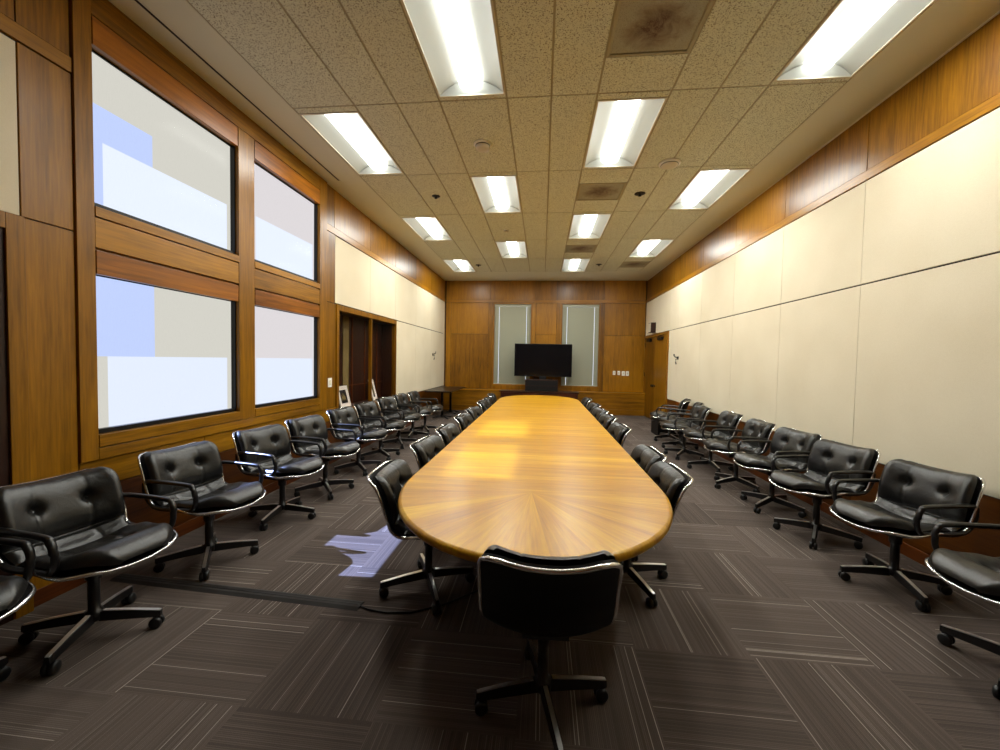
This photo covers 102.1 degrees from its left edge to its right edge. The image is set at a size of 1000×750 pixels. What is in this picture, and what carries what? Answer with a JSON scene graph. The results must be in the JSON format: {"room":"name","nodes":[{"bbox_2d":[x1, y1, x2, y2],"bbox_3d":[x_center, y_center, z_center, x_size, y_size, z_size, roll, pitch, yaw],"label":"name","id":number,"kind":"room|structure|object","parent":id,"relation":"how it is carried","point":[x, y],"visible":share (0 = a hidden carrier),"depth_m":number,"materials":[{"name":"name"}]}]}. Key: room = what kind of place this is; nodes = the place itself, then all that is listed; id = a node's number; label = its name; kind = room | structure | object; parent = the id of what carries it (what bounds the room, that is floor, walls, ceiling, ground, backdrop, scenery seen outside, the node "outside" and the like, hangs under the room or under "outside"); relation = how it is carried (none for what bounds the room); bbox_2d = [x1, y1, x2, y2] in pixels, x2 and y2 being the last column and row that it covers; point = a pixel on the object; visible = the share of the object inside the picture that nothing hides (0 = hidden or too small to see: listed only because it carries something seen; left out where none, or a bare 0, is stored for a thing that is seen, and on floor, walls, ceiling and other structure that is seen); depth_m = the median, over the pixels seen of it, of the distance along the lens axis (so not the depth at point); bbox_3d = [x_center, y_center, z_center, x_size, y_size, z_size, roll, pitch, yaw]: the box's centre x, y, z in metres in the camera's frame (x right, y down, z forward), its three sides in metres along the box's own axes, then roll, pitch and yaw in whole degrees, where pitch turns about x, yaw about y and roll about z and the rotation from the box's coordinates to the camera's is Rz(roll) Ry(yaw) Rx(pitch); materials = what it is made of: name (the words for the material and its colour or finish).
{"room":"conference room","nodes":[
{"label":"conference room","id":0,"kind":"room"},
{"bbox_2d":[0,0,444,589],"bbox_3d":[-2.507,-0.814,5.088,0.096,4.240,15.255,1,2,6],"label":"wall","id":1,"kind":"structure","parent":0,"point":[47,153],"depth_m":2.92,"materials":[{"name":"brown wood"}]},
{"bbox_2d":[0,210,33,625],"bbox_3d":[-2.904,0.291,1.099,0.050,2.310,2.545,1,2,6],"label":"door","id":2,"kind":"structure","parent":1,"relation":"in","point":[15,465],"depth_m":2.29,"materials":[{"name":"brown wood"}]},
{"bbox_2d":[92,50,235,254],"bbox_3d":[-2.690,-1.684,3.324,0.057,1.120,1.350,1,2,6],"label":"window","id":3,"kind":"structure","parent":1,"relation":"in","point":[155,165],"depth_m":3.21,"materials":[{"name":"white glass"}]},
{"bbox_2d":[96,275,235,433],"bbox_3d":[-2.718,-0.165,3.380,0.057,1.160,1.350,1,2,6],"label":"window","id":4,"kind":"structure","parent":1,"relation":"in","point":[165,355],"depth_m":3.27,"materials":[{"name":"white glass"}]},
{"bbox_2d":[34,411,437,607],"bbox_3d":[-2.282,1.174,7.478,0.018,0.100,10.195,1,2,6],"label":"baseboard","id":5,"kind":"structure","parent":1,"relation":"attached to","point":[42,595],"depth_m":3.38,"materials":[{"name":"brown wood"}]},
{"bbox_2d":[255,305,316,407],"bbox_3d":[-2.565,-0.216,4.856,0.057,1.160,1.300,1,2,6],"label":"window","id":6,"kind":"structure","parent":1,"relation":"in","point":[285,342],"depth_m":4.83,"materials":[{"name":"white glass"}]},
{"bbox_2d":[254,162,317,282],"bbox_3d":[-2.537,-1.735,4.801,0.057,1.120,1.300,1,2,6],"label":"window","id":7,"kind":"structure","parent":1,"relation":"in","point":[285,220],"depth_m":4.78,"materials":[{"name":"white glass"}]},
{"bbox_2d":[335,304,396,411],"bbox_3d":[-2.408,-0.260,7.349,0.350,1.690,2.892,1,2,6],"label":"door","id":8,"kind":"structure","parent":1,"relation":"attached to","point":[363,346],"depth_m":7.28,"materials":[{"name":"brown wood"}]},
{"bbox_2d":[0,410,999,749],"bbox_3d":[0.444,1.425,5.011,7.105,0.120,15.755,1,2,6],"label":"floor","id":9,"kind":"structure","parent":0,"point":[754,638],"depth_m":2.13,"materials":[{"name":"carpet"}]},
{"bbox_2d":[0,537,36,681],"bbox_3d":[-2.371,1.014,1.590,0.751,0.849,0.637,1,2,8],"label":"armchair","id":10,"kind":"object","parent":9,"relation":"on","point":[15,591],"visible":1,"depth_m":1.75,"materials":[{"name":"black leather"}]},
{"bbox_2d":[0,575,27,611],"bbox_3d":[-2.230,0.931,1.567,0.469,0.130,0.522,1,2,8],"label":"seat cushion","id":11,"kind":"object","parent":10,"relation":"on","point":[13,589],"depth_m":1.68,"materials":[{"name":"black leather"}]},
{"bbox_2d":[0,467,177,676],"bbox_3d":[-2.217,0.994,2.198,0.752,0.849,0.583,2,2,14],"label":"armchair","id":12,"kind":"object","parent":9,"relation":"on","point":[77,524],"visible":0.94,"depth_m":2.17,"materials":[{"name":"black leather"}]},
{"bbox_2d":[0,467,127,565],"bbox_3d":[-2.400,0.767,2.236,0.236,0.404,0.532,2,2,14],"label":"cushion","id":13,"kind":"object","parent":12,"relation":"on","point":[86,506],"depth_m":2.23,"materials":[{"name":"black leather"}]},
{"bbox_2d":[17,522,172,570],"bbox_3d":[-2.079,0.912,2.161,0.469,0.130,0.522,2,2,14],"label":"seat cushion","id":14,"kind":"object","parent":12,"relation":"on","point":[125,545],"depth_m":2.08,"materials":[{"name":"black leather"}]},
{"bbox_2d":[137,441,266,580],"bbox_3d":[-2.164,0.966,2.996,0.751,0.849,0.581,2,2,14],"label":"armchair","id":15,"kind":"object","parent":9,"relation":"on","point":[191,474],"visible":0.96,"depth_m":2.95,"materials":[{"name":"black leather"}]},
{"bbox_2d":[145,441,225,506],"bbox_3d":[-2.347,0.739,3.034,0.236,0.404,0.532,2,2,14],"label":"cushion","id":16,"kind":"object","parent":15,"relation":"on","point":[199,464],"depth_m":3.02,"materials":[{"name":"black leather"}]},
{"bbox_2d":[165,481,263,507],"bbox_3d":[-2.026,0.884,2.959,0.469,0.130,0.522,2,2,14],"label":"seat cushion","id":17,"kind":"object","parent":15,"relation":"on","point":[237,494],"depth_m":2.89,"materials":[{"name":"black leather"}]},
{"bbox_2d":[232,424,324,530],"bbox_3d":[-2.075,0.936,3.841,0.748,0.849,0.624,2,2,18],"label":"armchair","id":18,"kind":"object","parent":9,"relation":"on","point":[269,446],"visible":0.96,"depth_m":3.82,"materials":[{"name":"black leather"}]},
{"bbox_2d":[237,424,292,472],"bbox_3d":[-2.256,0.709,3.892,0.236,0.404,0.532,2,2,18],"label":"cushion","id":19,"kind":"object","parent":18,"relation":"on","point":[274,440],"depth_m":3.88,"materials":[{"name":"black leather"}]},
{"bbox_2d":[253,456,322,473],"bbox_3d":[-1.941,0.855,3.795,0.469,0.130,0.522,2,2,18],"label":"seat cushion","id":20,"kind":"object","parent":18,"relation":"on","point":[301,465],"depth_m":3.69,"materials":[{"name":"black leather"}]},
{"bbox_2d":[110,573,477,612],"bbox_3d":[-1.324,1.414,2.630,2.628,0.012,0.391,1,2,0],"label":"cable cover","id":21,"kind":"object","parent":9,"relation":"on","point":[346,604],"visible":0.86,"depth_m":2.61,"materials":[{"name":"black rubber"}]},
{"bbox_2d":[285,414,359,499],"bbox_3d":[-1.989,0.911,4.585,0.751,0.849,0.581,2,2,14],"label":"armchair","id":22,"kind":"object","parent":9,"relation":"on","point":[312,428],"visible":0.96,"depth_m":4.53,"materials":[{"name":"black leather"}]},
{"bbox_2d":[289,414,330,453],"bbox_3d":[-2.172,0.683,4.623,0.236,0.404,0.532,2,2,14],"label":"cushion","id":23,"kind":"object","parent":22,"relation":"on","point":[312,425],"depth_m":4.59,"materials":[{"name":"black leather"}]},
{"bbox_2d":[303,441,359,453],"bbox_3d":[-1.851,0.829,4.548,0.469,0.130,0.522,2,2,14],"label":"seat cushion","id":24,"kind":"object","parent":22,"relation":"on","point":[352,447],"depth_m":4.45,"materials":[{"name":"black leather"}]},
{"bbox_2d":[326,406,386,475],"bbox_3d":[-1.926,0.879,5.483,0.751,0.849,0.581,1,2,11],"label":"armchair","id":25,"kind":"object","parent":9,"relation":"on","point":[343,417],"visible":0.96,"depth_m":5.41,"materials":[{"name":"black leather"}]},
{"bbox_2d":[330,406,359,437],"bbox_3d":[-2.111,0.652,5.511,0.236,0.404,0.532,1,2,11],"label":"cushion","id":26,"kind":"object","parent":25,"relation":"on","point":[343,415],"depth_m":5.49,"materials":[{"name":"black leather"}]},
{"bbox_2d":[343,428,386,437],"bbox_3d":[-1.786,0.796,5.453,0.469,0.130,0.522,1,2,11],"label":"seat cushion","id":27,"kind":"object","parent":25,"relation":"on","point":[380,432],"depth_m":5.35,"materials":[{"name":"black leather"}]},
{"bbox_2d":[353,401,405,460],"bbox_3d":[-1.848,0.853,6.238,0.751,0.849,0.581,1,2,10],"label":"armchair","id":28,"kind":"object","parent":9,"relation":"on","point":[368,409],"visible":0.81,"depth_m":6.18,"materials":[{"name":"black leather"}]},
{"bbox_2d":[356,401,380,427],"bbox_3d":[-2.033,0.626,6.263,0.236,0.404,0.532,1,2,10],"label":"cushion","id":29,"kind":"object","parent":28,"relation":"on","point":[369,408],"depth_m":6.24,"materials":[{"name":"black leather"}]},
{"bbox_2d":[368,420,405,427],"bbox_3d":[-1.708,0.770,6.211,0.469,0.130,0.522,1,2,10],"label":"seat cushion","id":30,"kind":"object","parent":28,"relation":"on","point":[399,423],"depth_m":6.09,"materials":[{"name":"black leather"}]},
{"bbox_2d":[375,396,420,448],"bbox_3d":[-1.778,0.822,7.105,0.751,0.849,0.581,1,2,11],"label":"armchair","id":31,"kind":"object","parent":9,"relation":"on","point":[388,403],"visible":0.8,"depth_m":7.06,"materials":[{"name":"black leather"}]},
{"bbox_2d":[378,396,399,419],"bbox_3d":[-1.963,0.595,7.133,0.236,0.404,0.532,1,2,11],"label":"cushion","id":32,"kind":"object","parent":31,"relation":"on","point":[386,403],"depth_m":7.12,"materials":[{"name":"black leather"}]},
{"bbox_2d":[392,393,432,437],"bbox_3d":[-1.700,0.796,7.850,0.751,0.849,0.637,1,2,6],"label":"armchair","id":33,"kind":"object","parent":9,"relation":"on","point":[401,399],"visible":0.68,"depth_m":7.84,"materials":[{"name":"black leather"}]},
{"bbox_2d":[395,393,411,413],"bbox_3d":[-1.888,0.570,7.861,0.236,0.404,0.532,1,2,6],"label":"cushion","id":34,"kind":"object","parent":33,"relation":"on","point":[401,399],"depth_m":7.90,"materials":[{"name":"black leather"}]},
{"bbox_2d":[366,459,474,614],"bbox_3d":[-0.480,1.024,2.701,0.748,0.816,0.606,1,2,2],"label":"chair","id":35,"kind":"object","parent":9,"relation":"on","point":[387,480],"visible":0.44,"depth_m":2.63,"materials":[{"name":"black leather"}]},
{"bbox_2d":[375,459,412,534],"bbox_3d":[-0.670,0.807,2.699,0.236,0.389,0.532,1,2,2],"label":"cushion","id":36,"kind":"object","parent":35,"relation":"on","point":[389,482],"depth_m":2.60,"materials":[{"name":"black leather"}]},
{"bbox_2d":[406,391,442,433],"bbox_3d":[-1.584,0.775,8.491,0.752,0.849,0.583,1,2,4],"label":"armchair","id":37,"kind":"object","parent":9,"relation":"on","point":[413,395],"visible":0.68,"depth_m":8.48,"materials":[{"name":"black leather"}]},
{"bbox_2d":[408,391,422,408],"bbox_3d":[-1.772,0.548,8.495,0.236,0.404,0.532,1,2,4],"label":"cushion","id":38,"kind":"object","parent":37,"relation":"on","point":[413,395],"depth_m":8.53,"materials":[{"name":"black leather"}]},
{"bbox_2d":[409,435,444,469],"bbox_3d":[-0.406,0.993,3.599,0.760,0.816,0.624,2,2,17],"label":"chair","id":39,"kind":"object","parent":9,"relation":"on","point":[424,449],"visible":0.25,"depth_m":3.58,"materials":[{"name":"black leather"}]},
{"bbox_2d":[425,386,464,418],"bbox_3d":[-1.467,0.739,11.093,0.680,0.730,1.900,1,2,6],"label":"side table","id":40,"kind":"object","parent":9,"relation":"on","point":[444,389],"visible":1,"depth_m":10.77,"materials":[{"name":"black wood"}]},
{"bbox_2d":[434,423,459,446],"bbox_3d":[-0.320,0.967,4.352,0.751,0.816,0.576,1,2,6],"label":"chair","id":41,"kind":"object","parent":9,"relation":"on","point":[449,432],"visible":0.25,"depth_m":4.38,"materials":[{"name":"black leather"}]},
{"bbox_2d":[440,423,459,443],"bbox_3d":[-0.508,0.749,4.364,0.236,0.389,0.532,1,2,6],"label":"cushion","id":42,"kind":"object","parent":41,"relation":"on","point":[448,432],"depth_m":4.40,"materials":[{"name":"black leather"}]},
{"bbox_2d":[453,413,473,432],"bbox_3d":[-0.232,0.934,5.288,0.748,0.816,0.613,1,2,8],"label":"chair","id":43,"kind":"object","parent":9,"relation":"on","point":[463,420],"visible":0.22,"depth_m":5.32,"materials":[{"name":"black leather"}]},
{"bbox_2d":[458,413,473,429],"bbox_3d":[-0.420,0.716,5.307,0.236,0.389,0.532,1,2,8],"label":"cushion","id":44,"kind":"object","parent":43,"relation":"on","point":[464,419],"depth_m":5.34,"materials":[{"name":"black leather"}]},
{"bbox_2d":[398,395,672,562],"bbox_3d":[0.512,0.979,5.614,1.676,0.730,7.980,1,2,6],"label":"conference table","id":45,"kind":"object","parent":9,"relation":"on","point":[539,475],"visible":0.88,"depth_m":2.52,"materials":[{"name":"brown wood"}]},
{"bbox_2d":[499,389,578,399],"bbox_3d":[1.124,0.797,11.754,2.280,0.665,0.475,1,2,6],"label":"base cabinet","id":46,"kind":"object","parent":9,"relation":"on","point":[570,394],"visible":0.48,"depth_m":11.55,"materials":[{"name":"brown wood"}]},
{"bbox_2d":[525,379,557,391],"bbox_3d":[1.204,0.299,11.746,0.940,0.335,0.350,1,2,6],"label":"base cabinet","id":47,"kind":"object","parent":46,"relation":"on","point":[530,384],"visible":0.98,"depth_m":11.58,"materials":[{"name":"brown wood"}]},
{"bbox_2d":[514,343,571,379],"bbox_3d":[1.248,-0.385,11.732,1.660,1.035,0.240,1,2,6],"label":"television","id":48,"kind":"object","parent":47,"relation":"on","point":[542,361],"visible":0.99,"depth_m":11.71,"materials":[{"name":"black plastic"}]},
{"bbox_2d":[474,545,622,749],"bbox_3d":[0.195,1.058,1.786,0.591,0.842,0.758,1,2,9],"label":"chair","id":49,"kind":"object","parent":9,"relation":"on","point":[544,599],"visible":0.93,"depth_m":1.53,"materials":[{"name":"black leather"}]},
{"bbox_2d":[484,545,614,565],"bbox_3d":[0.187,0.839,1.583,0.506,0.389,0.236,1,2,4],"label":"cushion","id":50,"kind":"object","parent":49,"relation":"on","point":[496,551],"depth_m":1.53,"materials":[{"name":"black leather"}]},
{"bbox_2d":[607,422,631,446],"bbox_3d":[1.120,0.981,4.707,0.751,0.816,0.576,1,2,3],"label":"chair","id":51,"kind":"object","parent":9,"relation":"on","point":[619,432],"visible":0.2,"depth_m":4.67,"materials":[{"name":"black leather"}]},
{"bbox_2d":[607,422,626,441],"bbox_3d":[1.316,0.771,4.689,0.236,0.389,0.532,1,2,3],"label":"cushion","id":52,"kind":"object","parent":51,"relation":"on","point":[618,431],"depth_m":4.69,"materials":[{"name":"black leather"}]},
{"bbox_2d":[630,444,666,560],"bbox_3d":[0.973,1.026,3.405,0.748,0.816,0.613,1,2,4],"label":"chair","id":53,"kind":"object","parent":9,"relation":"on","point":[645,456],"visible":0.22,"depth_m":3.38,"materials":[{"name":"black leather"}]},
{"bbox_2d":[630,444,660,472],"bbox_3d":[1.171,0.816,3.385,0.236,0.389,0.532,1,2,4],"label":"cushion","id":54,"kind":"object","parent":53,"relation":"on","point":[645,456],"depth_m":3.42,"materials":[{"name":"black leather"}]},
{"bbox_2d":[619,461,693,607],"bbox_3d":[0.902,1.046,2.820,0.748,0.816,0.613,1,2,6],"label":"chair","id":55,"kind":"object","parent":9,"relation":"on","point":[671,479],"visible":0.24,"depth_m":2.75,"materials":[{"name":"black leather"}]},
{"bbox_2d":[647,461,684,502],"bbox_3d":[1.099,0.837,2.792,0.236,0.389,0.532,1,2,6],"label":"cushion","id":56,"kind":"object","parent":55,"relation":"on","point":[664,474],"depth_m":2.75,"materials":[{"name":"black leather"}]},
{"bbox_2d":[650,398,691,440],"bbox_3d":[3.379,0.884,8.026,0.751,0.849,0.581,2,2,30],"label":"armchair","id":57,"kind":"object","parent":9,"relation":"on","point":[656,413],"visible":0.59,"depth_m":7.97,"materials":[{"name":"black leather"}]},
{"bbox_2d":[675,398,687,416],"bbox_3d":[3.550,0.669,7.922,0.236,0.404,0.532,2,2,30],"label":"cushion","id":58,"kind":"object","parent":57,"relation":"on","point":[682,405],"depth_m":7.72,"materials":[{"name":"black leather"}]},
{"bbox_2d":[659,402,704,448],"bbox_3d":[3.274,0.909,7.314,0.748,0.849,0.613,2,2,26],"label":"armchair","id":59,"kind":"object","parent":9,"relation":"on","point":[663,417],"visible":0.55,"depth_m":7.31,"materials":[{"name":"black leather"}]},
{"bbox_2d":[659,415,686,423],"bbox_3d":[3.150,0.818,7.372,0.469,0.130,0.522,2,2,26],"label":"seat cushion","id":60,"kind":"object","parent":59,"relation":"on","point":[664,417],"depth_m":7.33,"materials":[{"name":"black leather"}]},
{"bbox_2d":[686,402,700,423],"bbox_3d":[3.453,0.693,7.222,0.236,0.404,0.532,2,2,26],"label":"cushion","id":61,"kind":"object","parent":59,"relation":"on","point":[697,403],"depth_m":7.28,"materials":[{"name":"black leather"}]},
{"bbox_2d":[660,405,711,459],"bbox_3d":[3.047,0.929,6.656,0.751,0.849,0.581,2,2,12],"label":"armchair","id":62,"kind":"object","parent":9,"relation":"on","point":[700,412],"visible":0.86,"depth_m":6.61,"materials":[{"name":"black leather"}]},
{"bbox_2d":[660,420,688,428],"bbox_3d":[2.911,0.839,6.682,0.469,0.130,0.522,2,2,12],"label":"seat cushion","id":63,"kind":"object","parent":62,"relation":"on","point":[666,424],"depth_m":6.60,"materials":[{"name":"black leather"}]},
{"bbox_2d":[688,405,707,429],"bbox_3d":[3.239,0.711,6.608,0.236,0.404,0.532,2,2,12],"label":"cushion","id":64,"kind":"object","parent":62,"relation":"on","point":[700,412],"depth_m":6.60,"materials":[{"name":"black leather"}]},
{"bbox_2d":[683,411,743,472],"bbox_3d":[3.089,0.957,5.899,0.751,0.849,0.637,1,2,8],"label":"armchair","id":65,"kind":"object","parent":9,"relation":"on","point":[726,419],"visible":0.88,"depth_m":5.87,"materials":[{"name":"black leather"}]},
{"bbox_2d":[683,428,723,438],"bbox_3d":[2.951,0.868,5.915,0.469,0.130,0.522,1,2,8],"label":"seat cushion","id":66,"kind":"object","parent":65,"relation":"on","point":[690,433],"depth_m":5.84,"materials":[{"name":"black leather"}]},
{"bbox_2d":[713,411,739,438],"bbox_3d":[3.284,0.740,5.864,0.236,0.404,0.532,1,2,8],"label":"cushion","id":67,"kind":"object","parent":65,"relation":"on","point":[727,419],"depth_m":5.85,"materials":[{"name":"black leather"}]},
{"bbox_2d":[703,418,776,492],"bbox_3d":[2.982,0.986,5.076,0.761,0.849,0.598,1,2,8],"label":"armchair","id":68,"kind":"object","parent":9,"relation":"on","point":[754,429],"visible":0.85,"depth_m":5.01,"materials":[{"name":"black leather"}]},
{"bbox_2d":[703,438,754,452],"bbox_3d":[2.845,0.896,5.092,0.469,0.130,0.522,1,2,8],"label":"seat cushion","id":69,"kind":"object","parent":68,"relation":"on","point":[710,444],"depth_m":4.99,"materials":[{"name":"black leather"}]},
{"bbox_2d":[740,418,771,452],"bbox_3d":[3.178,0.768,5.041,0.236,0.404,0.532,1,2,8],"label":"cushion","id":70,"kind":"object","parent":68,"relation":"on","point":[758,429],"depth_m":5.01,"materials":[{"name":"black leather"}]},
{"bbox_2d":[733,427,822,517],"bbox_3d":[2.936,1.012,4.339,0.756,0.849,0.591,1,2,-4],"label":"armchair","id":71,"kind":"object","parent":9,"relation":"on","point":[785,441],"visible":0.91,"depth_m":4.29,"materials":[{"name":"black leather"}]},
{"bbox_2d":[734,452,798,468],"bbox_3d":[2.798,0.923,4.326,0.469,0.130,0.522,1,2,-4],"label":"seat cushion","id":72,"kind":"object","parent":71,"relation":"on","point":[749,461],"depth_m":4.23,"materials":[{"name":"black leather"}]},
{"bbox_2d":[767,427,817,468],"bbox_3d":[3.133,0.793,4.345,0.236,0.404,0.532,1,2,-4],"label":"cushion","id":73,"kind":"object","parent":71,"relation":"on","point":[784,438],"depth_m":4.35,"materials":[{"name":"black leather"}]},
{"bbox_2d":[768,439,880,549],"bbox_3d":[2.840,1.037,3.606,0.751,0.849,0.581,1,2,-9],"label":"armchair","id":74,"kind":"object","parent":9,"relation":"on","point":[829,461],"visible":0.97,"depth_m":3.55,"materials":[{"name":"black leather"}]},
{"bbox_2d":[770,470,853,491],"bbox_3d":[2.703,0.949,3.581,0.469,0.130,0.522,1,2,-9],"label":"seat cushion","id":75,"kind":"object","parent":74,"relation":"on","point":[788,481],"depth_m":3.49,"materials":[{"name":"black leather"}]},
{"bbox_2d":[804,439,874,491],"bbox_3d":[3.034,0.817,3.628,0.236,0.404,0.532,1,2,-9],"label":"cushion","id":76,"kind":"object","parent":74,"relation":"on","point":[826,456],"depth_m":3.61,"materials":[{"name":"black leather"}]},
{"bbox_2d":[829,459,985,611],"bbox_3d":[2.779,1.064,2.829,0.770,0.849,0.613,1,2,-8],"label":"armchair","id":77,"kind":"object","parent":9,"relation":"on","point":[912,497],"visible":0.94,"depth_m":2.78,"materials":[{"name":"black leather"}]},
{"bbox_2d":[833,498,950,531],"bbox_3d":[2.642,0.976,2.806,0.469,0.130,0.522,1,2,-8],"label":"seat cushion","id":78,"kind":"object","parent":77,"relation":"on","point":[874,517],"depth_m":2.72,"materials":[{"name":"black leather"}]},
{"bbox_2d":[874,459,976,531],"bbox_3d":[2.974,0.845,2.848,0.236,0.404,0.532,1,2,-8],"label":"cushion","id":79,"kind":"object","parent":77,"relation":"on","point":[904,486],"depth_m":2.83,"materials":[{"name":"black leather"}]},
{"bbox_2d":[924,522,999,698],"bbox_3d":[2.621,1.093,1.979,0.756,0.849,0.591,1,2,4],"label":"armchair","id":80,"kind":"object","parent":9,"relation":"on","point":[977,575],"visible":1,"depth_m":2.08,"materials":[{"name":"black leather"}]},
{"bbox_2d":[929,548,999,595],"bbox_3d":[2.482,1.004,1.986,0.469,0.130,0.522,1,2,4],"label":"seat cushion","id":81,"kind":"object","parent":80,"relation":"on","point":[973,574],"depth_m":2.02,"materials":[{"name":"black leather"}]},
{"bbox_2d":[444,281,646,392],"bbox_3d":[1.297,-1.007,12.269,6.205,4.240,0.280,1,2,6],"label":"wall","id":82,"kind":"structure","parent":0,"point":[469,305],"depth_m":12.11,"materials":[{"name":"brown wood"}]},
{"bbox_2d":[492,303,531,385],"bbox_3d":[0.373,-0.927,12.338,1.170,2.500,0.160,1,2,6],"label":"window","id":83,"kind":"structure","parent":82,"relation":"in","point":[509,329],"depth_m":12.34,"materials":[{"name":"grey glass"}]},
{"bbox_2d":[443,388,644,415],"bbox_3d":[1.225,0.791,12.108,5.975,0.655,0.240,1,2,6],"label":"trim","id":84,"kind":"structure","parent":82,"relation":"attached to","point":[616,403],"depth_m":11.83,"materials":[{"name":"brown wood"}]},
{"bbox_2d":[560,303,600,387],"bbox_3d":[2.397,-0.881,12.129,1.140,2.500,0.160,1,2,6],"label":"window","id":85,"kind":"structure","parent":82,"relation":"in","point":[578,323],"depth_m":12.11,"materials":[{"name":"grey glass"}]},
{"bbox_2d":[108,0,999,280],"bbox_3d":[0.553,-2.580,4.709,6.205,0.030,15.055,1,2,6],"label":"ceiling","id":86,"kind":"structure","parent":0,"point":[724,108],"depth_m":3.75,"materials":[{"name":"tile"}]},
{"bbox_2d":[132,0,340,180],"bbox_3d":[-2.588,-2.512,1.655,0.048,0.007,7.730,1,2,6],"label":"ceiling vent","id":87,"kind":"object","parent":86,"relation":"in","point":[139,3],"visible":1,"depth_m":3.47,"materials":[{"name":"black metal"}]},
{"bbox_2d":[299,111,403,174],"bbox_3d":[-1.619,-2.655,4.624,0.614,0.114,1.311,1,2,6],"label":"ceiling light","id":88,"kind":"object","parent":86,"relation":"attached to","point":[348,133],"visible":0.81,"depth_m":4.57,"materials":[{"name":"beige paint"}]},
{"bbox_2d":[401,217,452,239],"bbox_3d":[-1.319,-2.756,7.513,0.614,0.114,1.311,1,2,6],"label":"ceiling light","id":89,"kind":"object","parent":86,"relation":"attached to","point":[426,228],"visible":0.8,"depth_m":7.55,"materials":[{"name":"beige paint"}]},
{"bbox_2d":[400,0,505,97],"bbox_3d":[-0.323,-2.572,3.030,0.618,0.114,1.311,1,2,6],"label":"ceiling light","id":90,"kind":"object","parent":86,"relation":"attached to","point":[457,41],"visible":0.99,"depth_m":3.13,"materials":[{"name":"beige paint"}]},
{"bbox_2d":[443,260,475,271],"bbox_3d":[-1.019,-2.856,10.402,0.614,0.114,1.311,1,2,6],"label":"ceiling light","id":91,"kind":"object","parent":86,"relation":"attached to","point":[455,265],"visible":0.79,"depth_m":10.54,"materials":[{"name":"beige paint"}]},
{"bbox_2d":[470,175,521,212],"bbox_3d":[-0.023,-2.673,5.920,0.618,0.114,1.311,1,2,6],"label":"ceiling light","id":92,"kind":"object","parent":86,"relation":"attached to","point":[498,193],"visible":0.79,"depth_m":5.92,"materials":[{"name":"beige paint"}]},
{"bbox_2d":[495,241,527,257],"bbox_3d":[0.278,-2.774,8.809,0.618,0.114,1.311,1,2,6],"label":"ceiling light","id":93,"kind":"object","parent":86,"relation":"attached to","point":[507,249],"visible":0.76,"depth_m":8.88,"materials":[{"name":"beige paint"}]},
{"bbox_2d":[561,259,590,270],"bbox_3d":[1.872,-2.792,10.104,0.629,0.114,1.311,1,2,6],"label":"ceiling light","id":94,"kind":"object","parent":86,"relation":"attached to","point":[568,264],"visible":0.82,"depth_m":10.21,"materials":[{"name":"beige paint"}]},
{"bbox_2d":[568,214,611,238],"bbox_3d":[1.571,-2.691,7.215,0.629,0.114,1.311,1,2,6],"label":"ceiling light","id":95,"kind":"object","parent":86,"relation":"attached to","point":[583,226],"visible":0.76,"depth_m":7.26,"materials":[{"name":"beige paint"}]},
{"bbox_2d":[576,182,626,200],"bbox_3d":[1.415,-2.590,5.716,0.626,0.021,0.572,1,2,6],"label":"ceiling vent","id":96,"kind":"object","parent":86,"relation":"in","point":[586,191],"visible":1,"depth_m":5.70,"materials":[{"name":"beige metal"}]},
{"bbox_2d":[583,96,667,167],"bbox_3d":[1.271,-2.590,4.326,0.629,0.114,1.311,1,2,6],"label":"ceiling light","id":97,"kind":"object","parent":86,"relation":"attached to","point":[620,131],"visible":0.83,"depth_m":4.25,"materials":[{"name":"beige paint"}]},
{"bbox_2d":[628,239,674,256],"bbox_3d":[3.149,-2.709,8.513,0.616,0.114,1.311,1,2,6],"label":"ceiling light","id":98,"kind":"object","parent":86,"relation":"attached to","point":[645,248],"visible":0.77,"depth_m":8.59,"materials":[{"name":"beige paint"}]},
{"bbox_2d":[606,0,713,57],"bbox_3d":[1.121,-2.492,2.892,0.626,0.021,0.522,1,2,6],"label":"ceiling vent","id":99,"kind":"object","parent":86,"relation":"in","point":[640,27],"visible":1,"depth_m":2.89,"materials":[{"name":"beige metal"}]},
{"bbox_2d":[667,168,751,209],"bbox_3d":[2.849,-2.609,5.623,0.616,0.114,1.311,1,2,6],"label":"ceiling light","id":100,"kind":"object","parent":86,"relation":"attached to","point":[708,186],"visible":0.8,"depth_m":5.61,"materials":[{"name":"beige paint"}]},
{"bbox_2d":[773,0,936,81],"bbox_3d":[2.549,-2.508,2.734,0.616,0.114,1.311,1,2,6],"label":"ceiling light","id":101,"kind":"object","parent":86,"relation":"attached to","point":[853,32],"visible":0.98,"depth_m":3.00,"materials":[{"name":"beige paint"}]},
{"bbox_2d":[646,13,999,556],"bbox_3d":[3.593,-0.677,4.460,0.222,4.240,15.255,1,2,6],"label":"wall","id":102,"kind":"structure","parent":0,"point":[855,300],"depth_m":3.66,"materials":[{"name":"beige paint"}]},
{"bbox_2d":[643,331,668,418],"bbox_3d":[4.063,0.066,10.767,0.148,2.310,2.200,1,2,6],"label":"door","id":103,"kind":"structure","parent":102,"relation":"in","point":[656,346],"depth_m":10.62,"materials":[{"name":"brown wood"}]},
{"bbox_2d":[647,10,999,280],"bbox_3d":[3.528,-2.492,4.403,0.022,0.012,14.855,1,2,6],"label":"trim","id":104,"kind":"structure","parent":102,"relation":"attached to","point":[998,12],"depth_m":3.72,"materials":[{"name":"brown wood"}]},
{"bbox_2d":[687,438,998,605],"bbox_3d":[3.341,1.428,3.425,0.018,0.100,12.600,1,2,6],"label":"baseboard","id":105,"kind":"structure","parent":102,"relation":"attached to","point":[911,552],"depth_m":3.74,"materials":[{"name":"brown wood"}]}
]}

